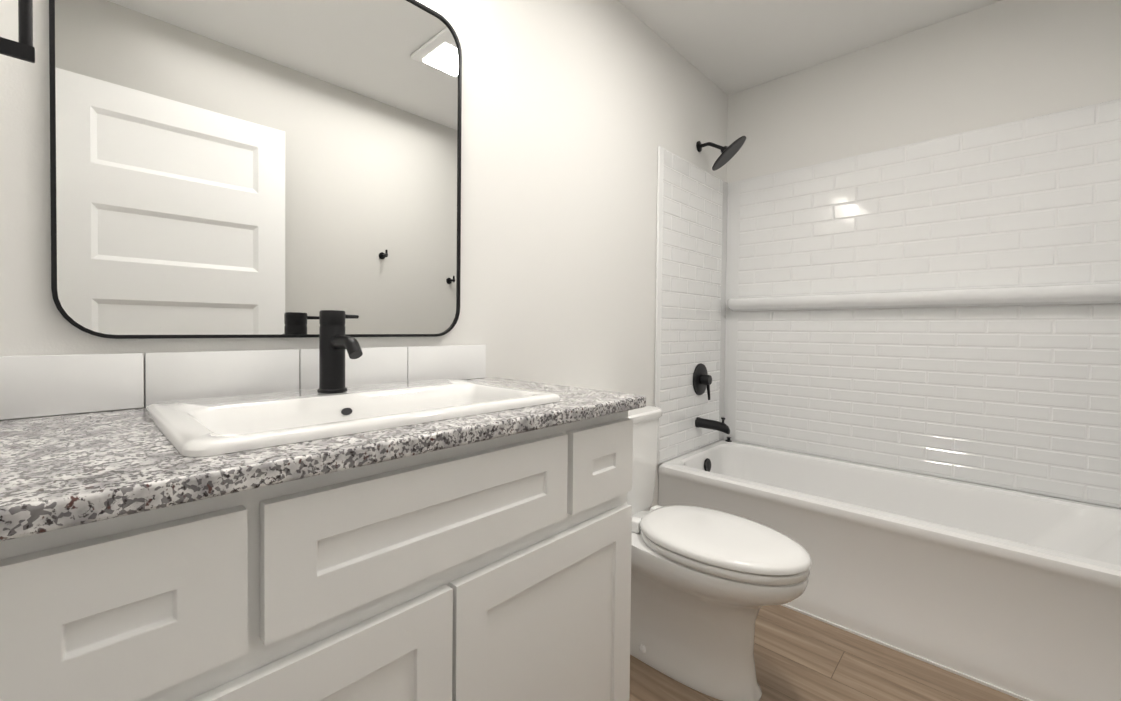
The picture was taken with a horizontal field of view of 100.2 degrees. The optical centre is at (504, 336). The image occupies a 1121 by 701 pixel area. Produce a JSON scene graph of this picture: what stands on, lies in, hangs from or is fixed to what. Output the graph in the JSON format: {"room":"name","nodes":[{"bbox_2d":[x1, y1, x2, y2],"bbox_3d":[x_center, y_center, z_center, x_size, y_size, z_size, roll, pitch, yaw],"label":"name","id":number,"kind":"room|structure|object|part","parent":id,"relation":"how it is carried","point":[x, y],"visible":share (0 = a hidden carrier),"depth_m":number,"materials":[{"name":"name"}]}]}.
{"room":"bathroom","nodes":[
{"label":"bathroom","id":0,"kind":"room"},
{"bbox_2d":[0,0,727,510],"bbox_3d":[0.183,-0.171,1.760,3.130,2.440,0.100,0,1,-43],"label":"wall","id":1,"kind":"structure","parent":0,"point":[576,114],"depth_m":1.62,"materials":[{"name":"white paint"}]},
{"bbox_2d":[0,353,143,419],"bbox_3d":[-0.764,0.083,0.801,0.228,0.103,0.010,0,1,-43],"label":"backsplash","id":2,"kind":"structure","parent":1,"relation":"attached to","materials":[{"name":"white tile"}]},
{"bbox_2d":[145,349,298,406],"bbox_3d":[-0.576,0.082,0.977,0.282,0.103,0.010,0,1,-43],"label":"backsplash","id":3,"kind":"structure","parent":1,"relation":"attached to","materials":[{"name":"white tile"}]},
{"bbox_2d":[49,0,461,338],"bbox_3d":[-0.449,-0.451,1.080,0.867,0.907,0.014,0,1,-43],"label":"mirror","id":4,"kind":"object","parent":1,"relation":"attached to","point":[255,168],"visible":0.98,"depth_m":1.00,"materials":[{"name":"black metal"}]},
{"bbox_2d":[299,347,406,389],"bbox_3d":[-0.369,0.080,1.171,0.282,0.103,0.010,0,1,-43],"label":"backsplash","id":5,"kind":"structure","parent":1,"relation":"attached to","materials":[{"name":"white tile"}]},
{"bbox_2d":[407,345,485,380],"bbox_3d":[-0.163,0.078,1.364,0.279,0.103,0.010,0,1,-43],"label":"backsplash","id":6,"kind":"structure","parent":1,"relation":"attached to","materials":[{"name":"white tile"}]},
{"bbox_2d":[659,307,720,461],"bbox_3d":[0.980,0.226,2.427,0.681,0.735,0.001,0,1,-43],"label":"wall tiles","id":7,"kind":"object","parent":1,"relation":"attached to","point":[702,330],"visible":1,"depth_m":2.38,"materials":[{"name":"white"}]},
{"bbox_2d":[654,146,727,464],"bbox_3d":[0.995,-0.142,2.441,0.786,1.489,0.012,0,1,-43],"label":"trim","id":8,"kind":"structure","parent":1,"relation":"attached to","point":[658,286],"depth_m":2.19,"materials":[{"name":"white tile"}]},
{"bbox_2d":[661,149,722,310],"bbox_3d":[0.987,-0.511,2.414,0.677,0.734,0.002,0,1,-43],"label":"tiles","id":9,"kind":"structure","parent":1,"relation":"attached to","point":[671,207],"depth_m":2.38,"materials":[{"name":"white tile"}]},
{"bbox_2d":[661,149,722,310],"bbox_3d":[0.986,-0.511,2.414,0.681,0.738,0.001,0,1,-43],"label":"grout","id":10,"kind":"object","parent":1,"relation":"attached to","point":[690,236],"visible":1,"depth_m":2.37,"materials":[{"name":"white"}]},
{"bbox_2d":[693,136,745,433],"bbox_3d":[1.101,-0.267,2.385,0.205,1.521,0.237,0,1,-43],"label":"shower fixtures","id":11,"kind":"object","parent":1,"relation":"attached to","point":[702,380],"visible":1,"depth_m":2.41,"materials":[{"name":"black metal"}]},
{"bbox_3d":[1.043,0.228,2.477,0.170,0.170,0.013,0,1,-43],"label":"valve plate","id":12,"kind":"part","parent":11,"relation":"part of","materials":[{"name":"black metal"}]},
{"bbox_3d":[1.070,0.280,2.453,0.025,0.108,0.024,0,1,-43],"label":"valve lever","id":13,"kind":"part","parent":11,"relation":"part of","materials":[{"name":"black metal"}]},
{"bbox_3d":[1.067,-0.976,2.403,0.029,0.066,0.136,0,1,-43],"label":"shower arm","id":14,"kind":"part","parent":11,"relation":"part of"},
{"bbox_3d":[1.078,0.461,2.412,0.060,0.064,0.164,0,1,-43],"label":"tub spout","id":15,"kind":"part","parent":11,"relation":"part of","materials":[{"name":"black metal"}]},
{"bbox_2d":[618,0,1000,94],"bbox_3d":[0.740,-1.427,1.154,3.130,0.100,1.700,0,1,-43],"label":"ceiling","id":16,"kind":"structure","parent":0,"point":[728,47],"depth_m":2.10,"materials":[{"name":"white paint"}]},
{"bbox_2d":[629,605,1022,700],"bbox_3d":[0.720,1.113,1.197,3.130,0.100,1.700,0,1,-43],"label":"floor","id":17,"kind":"structure","parent":0,"point":[798,656],"depth_m":1.47,"materials":[{"name":"brown wood"}]},
{"bbox_2d":[0,310,645,700],"bbox_3d":[-0.261,0.503,0.920,1.122,1.113,0.540,0,1,-43],"label":"bathroom vanity","id":18,"kind":"object","parent":17,"relation":"on","point":[338,516],"visible":1,"depth_m":0.68,"materials":[{"name":"white paint"}]},
{"bbox_3d":[-0.386,0.285,0.471,0.224,0.169,0.020,0,1,-43],"label":"drawer","id":19,"kind":"part","parent":18,"relation":"part of","materials":[{"name":"white paint"}]},
{"bbox_3d":[-0.099,0.190,0.765,0.987,0.040,0.020,0,1,-43],"label":"frame rail","id":20,"kind":"part","parent":18,"relation":"part of","materials":[{"name":"white paint"}]},
{"bbox_3d":[-0.281,0.672,0.579,0.520,0.536,0.020,0,1,-43],"label":"door","id":21,"kind":"part","parent":18,"relation":"part of","materials":[{"name":"white paint"}]},
{"bbox_2d":[0,377,645,541],"bbox_3d":[-0.258,0.152,0.914,1.122,0.028,0.540,0,1,-43],"label":"countertop","id":22,"kind":"structure","parent":18,"relation":"on","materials":[{"name":"stone"}]},
{"bbox_2d":[145,378,559,456],"bbox_3d":[-0.262,0.188,0.927,0.687,0.132,0.420,0,1,-43],"label":"sink","id":23,"kind":"object","parent":22,"relation":"in","point":[224,426],"depth_m":0.85,"materials":[{"name":"white ceramic"}]},
{"bbox_2d":[317,310,362,392],"bbox_3d":[-0.331,0.032,0.984,0.088,0.175,0.154,0,1,-43],"label":"faucet","id":24,"kind":"object","parent":23,"relation":"on","point":[333,342],"depth_m":0.98,"materials":[{"name":"black metal"}]},
{"bbox_3d":[-0.100,0.384,0.768,0.987,0.050,0.020,0,1,-43],"label":"frame rail","id":25,"kind":"part","parent":18,"relation":"part of","materials":[{"name":"white paint"}]},
{"bbox_3d":[0.104,0.669,0.939,0.519,0.536,0.020,0,1,-43],"label":"door","id":26,"kind":"part","parent":18,"relation":"part of","materials":[{"name":"white paint"}]},
{"bbox_3d":[0.215,0.280,1.033,0.224,0.169,0.020,0,1,-43],"label":"drawer","id":27,"kind":"part","parent":18,"relation":"part of","materials":[{"name":"white paint"}]},
{"bbox_2d":[627,406,810,700],"bbox_3d":[0.571,0.668,1.536,0.436,0.775,0.750,0,1,-43],"label":"toilet","id":28,"kind":"object","parent":17,"relation":"on","point":[707,584],"visible":0.71,"depth_m":1.39,"materials":[{"name":"white ceramic"}]},
{"bbox_3d":[0.389,0.488,1.728,0.416,0.357,0.194,0,1,-43],"label":"tank","id":29,"kind":"part","parent":28,"relation":"part of","materials":[{"name":"white ceramic"}]},
{"bbox_3d":[0.390,0.292,1.725,0.436,0.032,0.214,0,1,-43],"label":"tank lid","id":30,"kind":"part","parent":28,"relation":"part of","materials":[{"name":"white ceramic"}]},
{"bbox_3d":[0.602,0.856,1.504,0.362,0.402,0.643,0,1,-43],"label":"bowl","id":31,"kind":"part","parent":28,"relation":"part of","materials":[{"name":"white ceramic"}]},
{"bbox_3d":[0.663,0.642,1.437,0.368,0.024,0.473,0,1,-43],"label":"seat","id":32,"kind":"part","parent":28,"relation":"part of","materials":[{"name":"white plastic"}]},
{"bbox_3d":[0.664,0.612,1.436,0.372,0.032,0.478,0,1,-43],"label":"lid","id":33,"kind":"part","parent":28,"relation":"part of","materials":[{"name":"white plastic"}]},
{"bbox_2d":[658,437,1120,700],"bbox_3d":[1.511,0.823,1.931,0.764,0.468,1.496,0,1,-43],"label":"bathtub","id":34,"kind":"object","parent":17,"relation":"on","point":[1015,594],"visible":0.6,"depth_m":1.61,"materials":[{"name":"white ceramic"}]},
{"bbox_2d":[723,0,1120,508],"bbox_3d":[1.836,-0.165,2.211,0.100,2.440,1.700,0,1,-43],"label":"wall","id":35,"kind":"structure","parent":0,"point":[1000,62],"depth_m":2.05,"materials":[{"name":"white paint"}]},
{"bbox_2d":[724,99,1120,507],"bbox_3d":[1.794,-0.131,2.172,0.012,1.489,1.496,0,1,-43],"label":"trim","id":36,"kind":"structure","parent":35,"relation":"attached to","point":[731,316],"depth_m":2.67,"materials":[{"name":"white tile"}]},
{"bbox_2d":[727,283,1120,310],"bbox_3d":[1.760,-0.169,2.139,0.082,0.076,1.420,0,1,-43],"label":"shelf","id":37,"kind":"object","parent":35,"relation":"attached to","point":[1101,293],"visible":1,"depth_m":1.98,"materials":[{"name":"white tile"}]},
{"bbox_2d":[735,304,1120,505],"bbox_3d":[1.786,0.236,2.173,0.001,0.735,1.346,0,1,-43],"label":"wall tiles","id":38,"kind":"object","parent":35,"relation":"attached to","point":[1051,407],"visible":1,"depth_m":2.02,"materials":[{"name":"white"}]},
{"bbox_2d":[738,101,1120,296],"bbox_3d":[1.792,-0.540,2.160,0.002,0.654,1.342,0,1,-43],"label":"tiles","id":39,"kind":"structure","parent":35,"relation":"attached to","point":[1106,192],"depth_m":2.01,"materials":[{"name":"white tile"}]},
{"bbox_2d":[738,100,1120,296],"bbox_3d":[1.792,-0.540,2.160,0.001,0.658,1.346,0,1,-43],"label":"grout","id":40,"kind":"object","parent":35,"relation":"attached to","point":[1057,188],"visible":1,"depth_m":2.01,"materials":[{"name":"white"}]},
{"bbox_3d":[-0.376,-0.148,0.141,0.100,2.440,1.700,0,1,-43],"label":"wall","id":41,"kind":"structure","parent":0,"visible":0},
{"bbox_2d":[0,0,34,62],"bbox_3d":[-0.609,-0.407,0.533,0.100,0.164,0.048,0,1,-43],"label":"towel ring","id":42,"kind":"object","parent":41,"relation":"attached to","point":[23,48],"visible":1,"depth_m":0.56,"materials":[{"name":"black metal"}]},
{"bbox_3d":[-0.606,-0.343,0.537,0.092,0.018,0.008,0,1,-43],"label":"arm","id":43,"kind":"part","parent":42,"relation":"part of"}
]}

